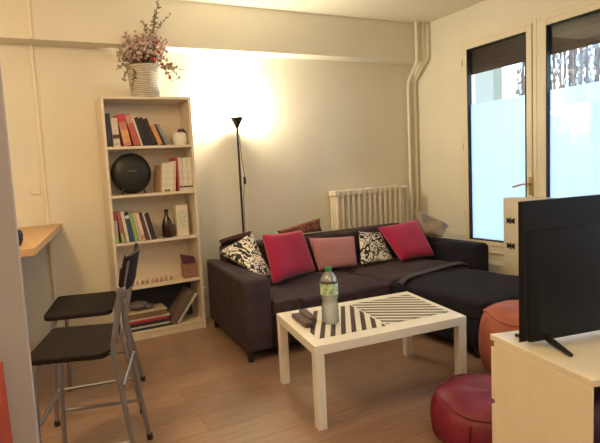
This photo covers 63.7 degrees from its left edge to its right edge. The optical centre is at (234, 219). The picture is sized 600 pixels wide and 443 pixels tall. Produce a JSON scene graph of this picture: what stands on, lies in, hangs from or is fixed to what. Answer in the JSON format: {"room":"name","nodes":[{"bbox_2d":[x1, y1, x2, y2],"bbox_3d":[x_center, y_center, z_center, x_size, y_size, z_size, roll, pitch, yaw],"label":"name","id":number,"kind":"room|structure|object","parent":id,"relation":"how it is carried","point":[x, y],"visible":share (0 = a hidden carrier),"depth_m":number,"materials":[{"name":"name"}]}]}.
{"room":"living room","nodes":[
{"label":"living room","id":0,"kind":"room"},
{"bbox_2d":[0,65,39,442],"bbox_3d":[-1.002,-0.100,0.723,1.196,2.869,0.120,-6,6,-24],"label":"wall partition","id":1,"kind":"structure","parent":0,"point":[15,355],"depth_m":0.94,"materials":[{"name":"white paint"}]},
{"bbox_2d":[0,361,12,442],"bbox_3d":[-0.537,0.739,0.885,0.304,0.995,0.072,-6,6,-24],"label":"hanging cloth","id":2,"kind":"object","parent":1,"relation":"hanging from","point":[5,427],"visible":1,"depth_m":0.89,"materials":[{"name":"red fabric"}]},
{"bbox_2d":[0,44,415,339],"bbox_3d":[-0.679,-0.462,4.420,6.492,2.870,0.200,-6,6,-24],"label":"wall","id":3,"kind":"structure","parent":0,"point":[308,129],"depth_m":4.54,"materials":[{"name":"beige paint"}]},
{"bbox_2d":[31,187,40,194],"bbox_3d":[-1.619,-0.230,3.882,0.070,0.065,0.017,-6,6,-24],"label":"light switch","id":4,"kind":"object","parent":3,"relation":"attached to","point":[34,190],"visible":1,"depth_m":3.88,"materials":[{"name":"beige plastic"}]},
{"bbox_2d":[18,223,61,256],"bbox_3d":[-1.581,0.641,3.115,1.074,1.028,1.536,-6,6,-24],"label":"bar ledge","id":5,"kind":"object","parent":3,"relation":"attached to","point":[35,238],"visible":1,"depth_m":3.05,"materials":[{"name":"brown wood"}]},
{"bbox_2d":[18,230,22,245],"bbox_3d":[-1.200,0.105,2.597,0.090,0.085,0.090,-6,6,-24],"label":"cup","id":6,"kind":"object","parent":5,"relation":"on","point":[20,234],"visible":0.25,"depth_m":2.59,"materials":[{"name":"black plastic"}]},
{"bbox_2d":[29,45,59,327],"bbox_3d":[-1.555,-0.206,3.911,0.027,2.383,0.020,-6,6,-24],"label":"pipe","id":7,"kind":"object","parent":3,"relation":"attached to","point":[30,46],"depth_m":3.88,"materials":[{"name":"beige metal"}]},
{"bbox_2d":[205,307,210,317],"bbox_3d":[0.925,0.773,5.118,2.842,0.090,0.015,-6,6,-24],"label":"baseboard","id":8,"kind":"structure","parent":3,"relation":"attached to","point":[207,310],"depth_m":4.57,"materials":[{"name":"beige paint"}]},
{"bbox_2d":[0,0,425,64],"bbox_3d":[-0.768,-1.670,4.096,6.292,0.397,0.172,-6,6,-24],"label":"beam","id":9,"kind":"structure","parent":0,"point":[191,27],"depth_m":4.27,"materials":[{"name":"beige paint"}]},
{"bbox_2d":[26,0,32,38],"bbox_3d":[-1.569,-1.577,3.628,0.027,0.397,0.020,-6,6,-24],"label":"trim","id":10,"kind":"structure","parent":9,"relation":"attached to","point":[27,1],"depth_m":3.62,"materials":[{"name":"beige paint"}]},
{"bbox_2d":[30,317,490,442],"bbox_3d":[0.578,1.198,1.786,6.692,0.100,6.218,-6,6,-24],"label":"floor","id":11,"kind":"structure","parent":0,"point":[200,385],"depth_m":2.95,"materials":[{"name":"laminate"}]},
{"bbox_2d":[31,243,152,442],"bbox_3d":[-0.655,0.666,2.224,0.494,1.032,0.440,-4,5,-5],"label":"bar stool","id":12,"kind":"object","parent":11,"relation":"on","point":[61,345],"visible":0.94,"depth_m":2.13,"materials":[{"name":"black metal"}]},
{"bbox_2d":[44,255,145,426],"bbox_3d":[-0.837,0.700,2.913,0.511,0.862,0.500,-5,5,-10],"label":"bar stool","id":13,"kind":"object","parent":11,"relation":"on","point":[67,307],"visible":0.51,"depth_m":2.73,"materials":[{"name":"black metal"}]},
{"bbox_2d":[95,96,205,342],"bbox_3d":[-0.718,-0.011,4.147,0.756,2.030,0.267,-6,6,-24],"label":"bookcase","id":14,"kind":"object","parent":11,"relation":"on","point":[159,257],"visible":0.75,"depth_m":4.21,"materials":[{"name":"white wood"}]},
{"bbox_2d":[104,113,111,146],"bbox_3d":[-1.054,-0.721,3.918,0.042,0.268,0.170,-6,6,-24],"label":"book","id":15,"kind":"object","parent":14,"relation":"on","point":[107,115],"visible":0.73,"depth_m":3.84,"materials":[{"name":"paper"}]},
{"bbox_2d":[110,118,120,146],"bbox_3d":[-1.003,-0.709,3.942,0.066,0.232,0.171,-6,6,-24],"label":"book","id":16,"kind":"object","parent":14,"relation":"on","point":[113,121],"visible":0.79,"depth_m":3.87,"materials":[{"name":"paper"}]},
{"bbox_2d":[113,210,118,243],"bbox_3d":[-1.009,0.063,3.983,0.029,0.270,0.161,-6,6,-24],"label":"book","id":17,"kind":"object","parent":14,"relation":"on","point":[114,212],"visible":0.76,"depth_m":3.91,"materials":[{"name":"paper"}]},
{"bbox_2d":[116,211,124,242],"bbox_3d":[-0.972,0.064,4.000,0.049,0.261,0.161,-6,6,-24],"label":"book","id":18,"kind":"object","parent":14,"relation":"on","point":[119,222],"visible":0.85,"depth_m":3.93,"materials":[{"name":"paper"}]},
{"bbox_2d":[112,113,131,146],"bbox_3d":[-0.940,-0.734,3.969,0.105,0.268,0.171,-6,6,-24],"label":"book","id":19,"kind":"object","parent":14,"relation":"on","point":[125,140],"visible":0.81,"depth_m":3.90,"materials":[{"name":"paper"}]},
{"bbox_2d":[119,211,129,242],"bbox_3d":[-0.942,0.061,4.014,0.058,0.261,0.160,-6,6,-24],"label":"book","id":20,"kind":"object","parent":14,"relation":"on","point":[124,226],"visible":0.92,"depth_m":3.94,"materials":[{"name":"paper"}]},
{"bbox_2d":[123,211,133,241],"bbox_3d":[-0.910,0.060,4.028,0.069,0.256,0.161,-6,6,-24],"label":"book","id":21,"kind":"object","parent":14,"relation":"on","point":[126,215],"visible":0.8,"depth_m":3.96,"materials":[{"name":"paper"}]},
{"bbox_2d":[111,153,150,194],"bbox_3d":[-0.877,-0.383,4.026,0.338,0.343,0.112,-6,6,-24],"label":"round speaker","id":22,"kind":"object","parent":14,"relation":"on","point":[130,172],"visible":1,"depth_m":3.98},
{"bbox_2d":[124,113,139,145],"bbox_3d":[-0.880,-0.741,3.997,0.112,0.271,0.171,-6,6,-24],"label":"book","id":23,"kind":"object","parent":14,"relation":"on","point":[131,130],"visible":0.71,"depth_m":3.92,"materials":[{"name":"paper"}]},
{"bbox_2d":[128,212,138,241],"bbox_3d":[-0.876,0.065,4.045,0.066,0.240,0.160,-6,6,-24],"label":"book","id":24,"kind":"object","parent":14,"relation":"on","point":[133,227],"visible":0.7,"depth_m":3.97,"materials":[{"name":"paper"}]},
{"bbox_2d":[130,212,140,240],"bbox_3d":[-0.851,0.063,4.056,0.058,0.238,0.160,-6,6,-24],"label":"book","id":25,"kind":"object","parent":14,"relation":"on","point":[133,214],"visible":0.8,"depth_m":3.98,"materials":[{"name":"paper"}]},
{"bbox_2d":[130,114,142,145],"bbox_3d":[-0.845,-0.741,4.013,0.085,0.262,0.170,-6,6,-24],"label":"book","id":26,"kind":"object","parent":14,"relation":"on","point":[132,117],"visible":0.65,"depth_m":3.94,"materials":[{"name":"paper"}]},
{"bbox_2d":[133,212,145,240],"bbox_3d":[-0.826,0.059,4.067,0.076,0.240,0.161,-6,6,-24],"label":"book","id":27,"kind":"object","parent":14,"relation":"on","point":[137,217],"visible":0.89,"depth_m":4.00,"materials":[{"name":"paper"}]},
{"bbox_2d":[134,117,147,145],"bbox_3d":[-0.812,-0.732,4.029,0.100,0.239,0.170,-6,6,-24],"label":"book","id":28,"kind":"object","parent":14,"relation":"on","point":[141,133],"visible":0.66,"depth_m":3.95,"materials":[{"name":"paper"}]},
{"bbox_2d":[137,211,149,239],"bbox_3d":[-0.793,0.055,4.082,0.080,0.241,0.160,-6,6,-24],"label":"book","id":29,"kind":"object","parent":14,"relation":"on","point":[144,227],"visible":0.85,"depth_m":4.01,"materials":[{"name":"paper"}]},
{"bbox_2d":[138,117,151,145],"bbox_3d":[-0.779,-0.735,4.044,0.102,0.237,0.170,-6,6,-24],"label":"book","id":30,"kind":"object","parent":14,"relation":"on","point":[141,121],"visible":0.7,"depth_m":3.97,"materials":[{"name":"paper"}]},
{"bbox_2d":[142,213,151,239],"bbox_3d":[-0.773,0.056,4.092,0.065,0.235,0.160,-6,6,-24],"label":"book","id":31,"kind":"object","parent":14,"relation":"on","point":[142,213],"visible":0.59,"depth_m":4.02,"materials":[{"name":"paper"}]},
{"bbox_2d":[142,212,155,239],"bbox_3d":[-0.747,0.054,4.103,0.091,0.235,0.160,-6,6,-24],"label":"book","id":32,"kind":"object","parent":14,"relation":"on","point":[146,214],"visible":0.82,"depth_m":4.03,"materials":[{"name":"paper"}]},
{"bbox_2d":[143,118,155,145],"bbox_3d":[-0.745,-0.735,4.060,0.099,0.229,0.170,-6,6,-24],"label":"book","id":33,"kind":"object","parent":14,"relation":"on","point":[145,120],"visible":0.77,"depth_m":3.98,"materials":[{"name":"paper"}]},
{"bbox_2d":[116,0,183,96],"bbox_3d":[-0.730,-1.426,3.980,0.533,0.810,0.384,-3,5,6],"label":"flower basket","id":34,"kind":"object","parent":14,"relation":"on","point":[144,76],"visible":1,"depth_m":3.92,"materials":[{"name":"white wicker"}]},
{"bbox_2d":[125,63,160,96],"bbox_3d":[-0.760,-1.153,4.026,0.308,0.262,0.308,-6,6,-24],"label":"basket","id":35,"kind":"object","parent":34,"relation":"attached to","point":[144,79],"depth_m":3.91,"materials":[{"name":"white wicker"}]},
{"bbox_2d":[131,322,171,332],"bbox_3d":[-0.772,0.926,4.175,0.390,0.022,0.200,-6,6,-24],"label":"magazine","id":36,"kind":"object","parent":14,"relation":"on","point":[166,324],"visible":0.32,"depth_m":4.09,"materials":[{"name":"paper"}]},
{"bbox_2d":[122,321,169,329],"bbox_3d":[-0.780,0.908,4.170,0.385,0.014,0.200,-6,6,-24],"label":"magazine","id":37,"kind":"object","parent":36,"relation":"on","point":[167,321],"visible":0.32,"depth_m":4.09,"materials":[{"name":"paper"}]},
{"bbox_2d":[130,318,169,327],"bbox_3d":[-0.779,0.885,4.169,0.370,0.030,0.200,-6,6,-24],"label":"magazine","id":38,"kind":"object","parent":37,"relation":"on","point":[164,319],"visible":0.46,"depth_m":4.08,"materials":[{"name":"paper"}]},
{"bbox_2d":[122,315,168,324],"bbox_3d":[-0.785,0.858,4.165,0.370,0.022,0.200,-6,6,-24],"label":"magazine","id":39,"kind":"object","parent":38,"relation":"on","point":[166,316],"visible":0.32,"depth_m":4.08,"materials":[{"name":"paper"}]},
{"bbox_2d":[122,311,169,321],"bbox_3d":[-0.782,0.840,4.165,0.390,0.012,0.200,-6,6,-24],"label":"magazine","id":40,"kind":"object","parent":39,"relation":"on","point":[168,313],"visible":0.34,"depth_m":4.09,"materials":[{"name":"paper"}]},
{"bbox_2d":[122,309,166,320],"bbox_3d":[-0.793,0.812,4.158,0.350,0.045,0.200,-6,6,-24],"label":"magazine","id":41,"kind":"object","parent":40,"relation":"on","point":[163,311],"visible":0.54,"depth_m":4.07,"materials":[{"name":"paper"}]},
{"bbox_2d":[121,303,166,315],"bbox_3d":[-0.795,0.783,4.156,0.360,0.010,0.200,-6,6,-24],"label":"magazine","id":42,"kind":"object","parent":41,"relation":"on","point":[157,306],"visible":0.55,"depth_m":4.11,"materials":[{"name":"paper"}]},
{"bbox_2d":[129,300,153,309],"bbox_3d":[-0.812,0.741,4.129,0.215,0.076,0.140,-6,6,-24],"label":"folded cloth","id":43,"kind":"object","parent":42,"relation":"on","point":[140,304],"visible":0.97,"depth_m":4.08,"materials":[{"name":"fabric"}]},
{"bbox_2d":[150,124,162,145],"bbox_3d":[-0.694,-0.714,4.084,0.097,0.177,0.170,-6,6,-24],"label":"book","id":44,"kind":"object","parent":14,"relation":"on","point":[154,131],"visible":0.68,"depth_m":4.01,"materials":[{"name":"paper"}]},
{"bbox_2d":[154,165,161,191],"bbox_3d":[-0.666,-0.351,4.137,0.034,0.235,0.200,-6,6,-24],"label":"book","id":45,"kind":"object","parent":14,"relation":"on","point":[157,168],"visible":0.9,"depth_m":4.10,"materials":[{"name":"paper"}]},
{"bbox_2d":[126,281,192,314],"bbox_3d":[-0.678,0.737,4.338,0.600,0.354,0.018,-6,6,-24],"label":"case","id":46,"kind":"object","parent":14,"relation":"on","point":[166,294],"visible":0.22,"depth_m":4.33,"materials":[{"name":"black"}]},
{"bbox_2d":[154,124,165,144],"bbox_3d":[-0.665,-0.719,4.097,0.090,0.182,0.170,-6,6,-24],"label":"book","id":47,"kind":"object","parent":14,"relation":"on","point":[161,138],"visible":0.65,"depth_m":4.03,"materials":[{"name":"paper"}]},
{"bbox_2d":[156,163,164,191],"bbox_3d":[-0.649,-0.360,4.144,0.042,0.251,0.200,-6,6,-24],"label":"book","id":48,"kind":"object","parent":14,"relation":"on","point":[162,164],"visible":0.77,"depth_m":4.05,"materials":[{"name":"paper"}]},
{"bbox_2d":[156,123,168,144],"bbox_3d":[-0.646,-0.722,4.106,0.099,0.183,0.170,-6,6,-24],"label":"book","id":49,"kind":"object","parent":14,"relation":"on","point":[157,125],"visible":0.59,"depth_m":4.03,"materials":[{"name":"paper"}]},
{"bbox_2d":[164,163,167,191],"bbox_3d":[-0.627,-0.360,4.154,0.045,0.246,0.201,-6,6,-24],"label":"book","id":50,"kind":"object","parent":14,"relation":"on","point":[166,164],"visible":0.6,"depth_m":4.06,"materials":[{"name":"paper"}]},
{"bbox_2d":[162,209,172,237],"bbox_3d":[-0.590,0.035,4.141,0.092,0.245,0.092,-6,6,-24],"label":"glass bottle","id":51,"kind":"object","parent":14,"relation":"on","point":[167,228],"visible":1,"depth_m":4.11,"materials":[{"name":"black glass"}]},
{"bbox_2d":[167,162,169,191],"bbox_3d":[-0.605,-0.365,4.164,0.044,0.251,0.201,-6,6,-24],"label":"book","id":52,"kind":"object","parent":14,"relation":"on","point":[168,173],"visible":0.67,"depth_m":4.07,"materials":[{"name":"paper"}]},
{"bbox_2d":[166,162,172,191],"bbox_3d":[-0.583,-0.370,4.174,0.046,0.256,0.200,-6,6,-24],"label":"book","id":53,"kind":"object","parent":14,"relation":"on","point":[171,163],"visible":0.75,"depth_m":4.08,"materials":[{"name":"paper"}]},
{"bbox_2d":[170,161,175,190],"bbox_3d":[-0.560,-0.375,4.184,0.046,0.261,0.200,-6,6,-24],"label":"book","id":54,"kind":"object","parent":14,"relation":"on","point":[174,162],"visible":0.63,"depth_m":4.09,"materials":[{"name":"paper"}]},
{"bbox_2d":[172,224,175,235],"bbox_3d":[-0.547,0.097,4.231,0.072,0.100,0.072,-6,6,-24],"label":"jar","id":55,"kind":"object","parent":14,"relation":"on","point":[173,225],"visible":0.45,"depth_m":4.20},
{"bbox_2d":[169,157,179,190],"bbox_3d":[-0.531,-0.393,4.196,0.013,0.292,0.200,-6,6,-24],"label":"book","id":56,"kind":"object","parent":14,"relation":"on","point":[174,158],"visible":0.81,"depth_m":4.11,"materials":[{"name":"paper"}]},
{"bbox_2d":[172,128,186,144],"bbox_3d":[-0.481,-0.718,4.165,0.132,0.144,0.132,-6,6,-24],"label":"plant pot","id":57,"kind":"object","parent":14,"relation":"on","point":[180,137],"visible":0.97,"depth_m":4.12,"materials":[{"name":"white ceramic"}]},
{"bbox_2d":[168,285,193,323],"bbox_3d":[-0.500,0.764,4.285,0.242,0.290,0.200,-6,6,-24],"label":"book","id":58,"kind":"object","parent":14,"relation":"on","point":[178,305],"visible":0.84,"depth_m":4.22,"materials":[{"name":"paper"}]},
{"bbox_2d":[173,204,188,235],"bbox_3d":[-0.477,0.007,4.222,0.107,0.271,0.086,-6,6,-24],"label":"box","id":59,"kind":"object","parent":14,"relation":"on","point":[180,212],"visible":1,"depth_m":4.18,"materials":[{"name":"beige cardboard"}]},
{"bbox_2d":[178,158,183,190],"bbox_3d":[-0.508,-0.392,4.207,0.032,0.285,0.201,-6,6,-24],"label":"book","id":60,"kind":"object","parent":14,"relation":"on","point":[179,159],"visible":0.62,"depth_m":4.12,"materials":[{"name":"paper"}]},
{"bbox_2d":[181,158,187,190],"bbox_3d":[-0.472,-0.396,4.223,0.040,0.285,0.201,-6,6,-24],"label":"book","id":61,"kind":"object","parent":14,"relation":"on","point":[184,163],"visible":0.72,"depth_m":4.13,"materials":[{"name":"paper"}]},
{"bbox_2d":[177,292,196,323],"bbox_3d":[-0.460,0.780,4.304,0.201,0.249,0.200,-6,6,-24],"label":"book","id":62,"kind":"object","parent":14,"relation":"on","point":[194,294],"visible":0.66,"depth_m":4.21,"materials":[{"name":"paper"}]},
{"bbox_2d":[180,254,196,277],"bbox_3d":[-0.417,0.411,4.264,0.133,0.214,0.091,-6,6,-24],"label":"paper bag","id":63,"kind":"object","parent":14,"relation":"on","point":[188,265],"visible":1,"depth_m":4.23,"materials":[{"name":"orange paper"}]},
{"bbox_2d":[186,157,192,189],"bbox_3d":[-0.433,-0.400,4.240,0.040,0.285,0.201,-6,6,-24],"label":"book","id":64,"kind":"object","parent":14,"relation":"on","point":[188,159],"visible":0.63,"depth_m":4.15,"materials":[{"name":"paper"}]},
{"bbox_2d":[230,117,245,232],"bbox_3d":[0.073,-0.018,4.526,0.250,1.876,0.250,-6,6,-24],"label":"floor lamp","id":65,"kind":"object","parent":11,"relation":"on","point":[236,121],"visible":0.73,"depth_m":4.47,"materials":[{"name":"black metal"}]},
{"bbox_2d":[207,223,518,362],"bbox_3d":[1.171,0.546,3.921,2.489,0.730,1.790,-6,6,-24],"label":"sofa","id":66,"kind":"object","parent":11,"relation":"on","point":[241,304],"visible":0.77,"depth_m":3.75,"materials":[{"name":"grey fabric"}]},
{"bbox_2d":[219,231,250,244],"bbox_3d":[0.013,0.171,4.265,0.337,0.105,0.114,-6,6,-24],"label":"throw pillow","id":67,"kind":"object","parent":66,"relation":"on","point":[233,239],"visible":0.66,"depth_m":4.21,"materials":[{"name":"brown fabric"}]},
{"bbox_2d":[218,233,270,275],"bbox_3d":[0.113,0.316,3.985,0.290,0.358,0.428,-8,7,-43],"label":"throw pillow","id":68,"kind":"object","parent":66,"relation":"on","point":[246,253],"visible":0.94,"depth_m":3.96,"materials":[{"name":"fabric"}]},
{"bbox_2d":[270,283,302,346],"bbox_3d":[0.304,0.728,3.709,0.244,0.345,0.512,-6,6,-24],"label":"throw blanket","id":69,"kind":"object","parent":66,"relation":"on","point":[283,299],"visible":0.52,"depth_m":3.51,"materials":[{"name":"grey fabric"}]},
{"bbox_2d":[262,230,315,283],"bbox_3d":[0.451,0.306,4.115,0.595,0.384,0.225,-9,7,-43],"label":"throw pillow","id":70,"kind":"object","parent":66,"relation":"on","point":[288,254],"visible":1,"depth_m":4.02,"materials":[{"name":"fabric"}]},
{"bbox_2d":[277,218,321,233],"bbox_3d":[0.616,0.076,4.531,0.497,0.133,0.104,-6,6,-24],"label":"throw pillow","id":71,"kind":"object","parent":66,"relation":"on","point":[313,225],"visible":0.81,"depth_m":4.51,"materials":[{"name":"fabric"}]},
{"bbox_2d":[269,270,389,316],"bbox_3d":[0.617,0.578,4.023,1.111,0.133,0.765,-6,6,-24],"label":"seat cushion","id":72,"kind":"object","parent":66,"relation":"on","point":[352,286],"depth_m":3.86,"materials":[{"name":"brown fabric"}]},
{"bbox_2d":[309,236,356,270],"bbox_3d":[0.938,0.302,4.425,0.512,0.298,0.167,-6,6,-24],"label":"throw pillow","id":73,"kind":"object","parent":66,"relation":"on","point":[337,252],"visible":0.99,"depth_m":4.36,"materials":[{"name":"pink fabric"}]},
{"bbox_2d":[359,231,393,264],"bbox_3d":[1.307,0.255,4.548,0.372,0.300,0.181,-6,6,-24],"label":"throw pillow","id":74,"kind":"object","parent":66,"relation":"on","point":[373,248],"visible":1,"depth_m":4.51,"materials":[{"name":"multicoloured fabric"}]},
{"bbox_2d":[336,257,468,293],"bbox_3d":[1.546,0.486,4.453,0.935,0.163,0.750,-6,6,-24],"label":"seat cushion","id":75,"kind":"object","parent":66,"relation":"on","point":[389,271],"depth_m":4.34,"materials":[{"name":"brown fabric"}]},
{"bbox_2d":[379,220,433,260],"bbox_3d":[1.657,0.199,4.602,0.476,0.338,0.261,-6,6,-24],"label":"throw pillow","id":76,"kind":"object","parent":66,"relation":"on","point":[407,240],"visible":1,"depth_m":4.55,"materials":[{"name":"fabric"}]},
{"bbox_2d":[414,209,448,236],"bbox_3d":[1.964,0.037,4.749,0.322,0.276,0.207,-2,6,19],"label":"throw pillow","id":77,"kind":"object","parent":66,"relation":"on","point":[430,226],"visible":0.91,"depth_m":4.72,"materials":[{"name":"beige fabric"}]},
{"bbox_2d":[398,261,468,285],"bbox_3d":[1.694,0.448,4.079,0.998,0.051,0.120,-7,6,-34],"label":"throw blanket","id":78,"kind":"object","parent":66,"relation":"on","point":[402,281],"visible":1,"depth_m":4.03,"materials":[{"name":"grey fabric"}]},
{"bbox_2d":[390,269,518,320],"bbox_3d":[1.842,0.535,3.716,0.865,0.163,0.860,-6,6,-24],"label":"cushion","id":79,"kind":"object","parent":66,"relation":"on","point":[467,292],"depth_m":3.53,"materials":[{"name":"black fabric"}]},
{"bbox_2d":[328,185,407,230],"bbox_3d":[1.522,0.209,5.268,1.053,1.110,0.124,-6,6,-24],"label":"radiator","id":80,"kind":"object","parent":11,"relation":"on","point":[350,208],"visible":0.51,"depth_m":5.16,"materials":[{"name":"metal"}]},
{"bbox_2d":[277,292,466,430],"bbox_3d":[0.825,0.802,2.912,1.088,0.450,0.629,-5,6,-19],"label":"coffee table","id":81,"kind":"object","parent":11,"relation":"on","point":[405,330],"visible":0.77,"depth_m":2.67,"materials":[{"name":"white laminate"}]},
{"bbox_2d":[290,305,385,338],"bbox_3d":[0.596,0.597,2.816,0.434,0.002,0.508,-5,5,-12],"label":"placemat","id":82,"kind":"object","parent":81,"relation":"on","point":[351,319],"visible":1,"depth_m":2.75,"materials":[{"name":"fabric"}]},
{"bbox_2d":[292,313,313,327],"bbox_3d":[0.397,0.592,2.806,0.050,0.032,0.220,-5,5,-14],"label":"remote control","id":83,"kind":"object","parent":82,"relation":"on","point":[298,317],"visible":1,"depth_m":2.77,"materials":[{"name":"black plastic"}]},
{"bbox_2d":[299,309,316,321],"bbox_3d":[0.441,0.582,2.886,0.050,0.032,0.200,-4,5,-9],"label":"remote control","id":84,"kind":"object","parent":82,"relation":"on","point":[304,312],"visible":0.98,"depth_m":2.85,"materials":[{"name":"black plastic"}]},
{"bbox_2d":[320,266,338,323],"bbox_3d":[0.547,0.437,2.761,0.104,0.328,0.104,-6,6,-24],"label":"water bottle","id":85,"kind":"object","parent":82,"relation":"on","point":[329,287],"visible":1,"depth_m":2.75,"materials":[{"name":"clear plastic"}]},
{"bbox_2d":[352,294,447,323],"bbox_3d":[1.022,0.555,2.984,0.513,0.002,0.444,-5,6,-19],"label":"placemat","id":86,"kind":"object","parent":81,"relation":"on","point":[403,307],"visible":1,"depth_m":2.96,"materials":[{"name":"fabric"}]},
{"bbox_2d":[407,21,417,220],"bbox_3d":[2.032,-0.719,5.391,0.036,2.870,0.224,-4,5,-10],"label":"pipe","id":87,"kind":"object","parent":11,"relation":"on","point":[416,22],"visible":0.86,"depth_m":5.44,"materials":[{"name":"beige metal"}]},
{"bbox_2d":[413,22,424,210],"bbox_3d":[2.118,-0.728,5.430,0.036,2.870,0.224,-4,5,-10],"label":"pipe","id":88,"kind":"object","parent":11,"relation":"on","point":[422,23],"visible":0.87,"depth_m":5.47,"materials":[{"name":"beige metal"}]},
{"bbox_2d":[430,373,494,442],"bbox_3d":[1.222,0.929,2.248,0.574,0.262,0.574,-6,6,-24],"label":"pouf","id":89,"kind":"object","parent":11,"relation":"on","point":[461,408],"visible":0.47,"depth_m":2.18,"materials":[{"name":"red leather"}]},
{"bbox_2d":[479,300,518,372],"bbox_3d":[1.784,0.740,2.886,0.564,0.451,0.564,-6,6,-24],"label":"pouf","id":90,"kind":"object","parent":11,"relation":"on","point":[503,316],"visible":0.29,"depth_m":2.85,"materials":[{"name":"leather"}]},
{"bbox_2d":[503,197,552,266],"bbox_3d":[2.655,0.124,4.323,0.132,0.638,0.410,-6,6,-24],"label":"cabinet","id":91,"kind":"object","parent":11,"relation":"on","point":[510,204],"visible":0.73,"depth_m":4.41,"materials":[{"name":"beige paint"}]},
{"bbox_2d":[490,330,599,442],"bbox_3d":[1.663,0.736,1.697,1.350,0.700,0.418,-4,5,-9],"label":"tv cabinet","id":92,"kind":"object","parent":11,"relation":"on","point":[541,393],"visible":1,"depth_m":1.56,"materials":[{"name":"white wood"}]},
{"bbox_2d":[515,194,599,356],"bbox_3d":[1.319,0.159,1.666,0.740,0.495,0.215,-5,5,-14],"label":"television","id":93,"kind":"object","parent":92,"relation":"on","point":[559,238],"visible":1,"depth_m":1.61,"materials":[{"name":"plastic"}]},
{"bbox_2d":[593,386,599,442],"bbox_3d":[1.238,0.633,1.516,0.364,0.210,0.188,-3,5,4],"label":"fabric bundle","id":94,"kind":"object","parent":92,"relation":"on","point":[596,439],"visible":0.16,"depth_m":1.45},
{"bbox_2d":[180,0,484,24],"bbox_3d":[0.395,-1.754,1.513,6.692,0.100,6.218,-6,6,-24],"label":"ceiling","id":95,"kind":"structure","parent":0,"point":[404,11],"depth_m":4.61,"materials":[{"name":"paint"}]},
{"bbox_2d":[414,0,590,260],"bbox_3d":[3.430,-0.584,2.985,0.200,2.870,5.818,-6,6,-24],"label":"wall","id":96,"kind":"structure","parent":0,"point":[438,83],"depth_m":5.14,"materials":[{"name":"beige paint"}]},
{"bbox_2d":[488,249,503,254],"bbox_3d":[2.764,0.345,4.385,0.070,0.029,1.605,-6,6,-24],"label":"trim","id":97,"kind":"structure","parent":96,"relation":"attached to","point":[489,250],"depth_m":4.71,"materials":[{"name":"beige paint"}]},
{"bbox_2d":[460,18,536,250],"bbox_3d":[2.563,-0.744,4.637,0.217,2.111,0.793,-6,6,-24],"label":"window","id":98,"kind":"structure","parent":96,"relation":"in","point":[499,137],"depth_m":4.67,"materials":[{"name":"beige paint"}]},
{"bbox_2d":[471,35,524,74],"bbox_3d":[2.599,-1.639,4.597,0.018,0.329,0.793,-6,6,-24],"label":"roller shutter","id":99,"kind":"object","parent":98,"relation":"attached to","point":[511,51],"depth_m":4.65,"materials":[{"name":"brown plastic"}]},
{"bbox_2d":[489,259,518,275],"bbox_3d":[2.638,0.554,4.514,0.192,0.245,1.320,-6,6,-24],"label":"trim","id":100,"kind":"structure","parent":96,"relation":"attached to","point":[495,266],"depth_m":4.52,"materials":[{"name":"beige paint"}]},
{"bbox_2d":[537,0,599,197],"bbox_3d":[2.910,-0.701,3.947,0.165,2.111,0.750,-6,6,-24],"label":"window","id":101,"kind":"structure","parent":96,"relation":"in","point":[568,118],"depth_m":4.05,"materials":[{"name":"glass"}]},
{"bbox_2d":[551,12,599,54],"bbox_3d":[2.922,-1.594,3.895,0.018,0.329,0.750,-6,6,-24],"label":"roller shutter","id":102,"kind":"object","parent":101,"relation":"attached to","point":[584,31],"depth_m":4.01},
{"bbox_3d":[-2.498,0.022,0.405,0.200,2.870,6.018,-6,6,-24],"label":"wall","id":103,"kind":"structure","parent":0,"visible":0},
{"bbox_2d":[29,338,43,350],"bbox_3d":[-2.285,1.107,3.662,2.660,0.090,0.015,-6,6,-24],"label":"baseboard","id":104,"kind":"structure","parent":103,"relation":"attached to","point":[33,343],"depth_m":3.94,"materials":[{"name":"beige paint"}]},
{"label":"outside","id":105,"kind":"structure","parent":0,"visible":0},
{"bbox_3d":[25.422,0.738,22.776,55.308,0.100,100.000,-6,6,-24],"label":"ground","id":106,"kind":"structure","parent":105,"visible":0},
{"bbox_2d":[475,68,501,103],"bbox_3d":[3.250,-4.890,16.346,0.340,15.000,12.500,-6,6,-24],"label":"apartment building","id":107,"kind":"structure","parent":106,"relation":"on","point":[488,84],"depth_m":10.88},
{"bbox_2d":[515,55,558,95],"bbox_3d":[7.837,-2.292,12.384,0.998,10.004,1.120,-2,5,15],"label":"tree","id":108,"kind":"object","parent":106,"relation":"on","point":[522,88],"visible":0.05,"depth_m":12.22,"materials":[{"name":"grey plant"}]},
{"bbox_2d":[551,46,596,89],"bbox_3d":[7.751,-2.163,11.044,0.812,10.004,1.260,-6,6,-24],"label":"tree","id":109,"kind":"object","parent":106,"relation":"on","point":[569,70],"visible":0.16,"depth_m":10.96,"materials":[{"name":"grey plant"}]},
{"bbox_2d":[572,43,599,85],"bbox_3d":[7.394,-1.996,9.480,1.070,10.004,1.058,-1,6,23],"label":"tree","id":110,"kind":"object","parent":106,"relation":"on","point":[580,57],"visible":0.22,"depth_m":9.45,"materials":[{"name":"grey plant"}]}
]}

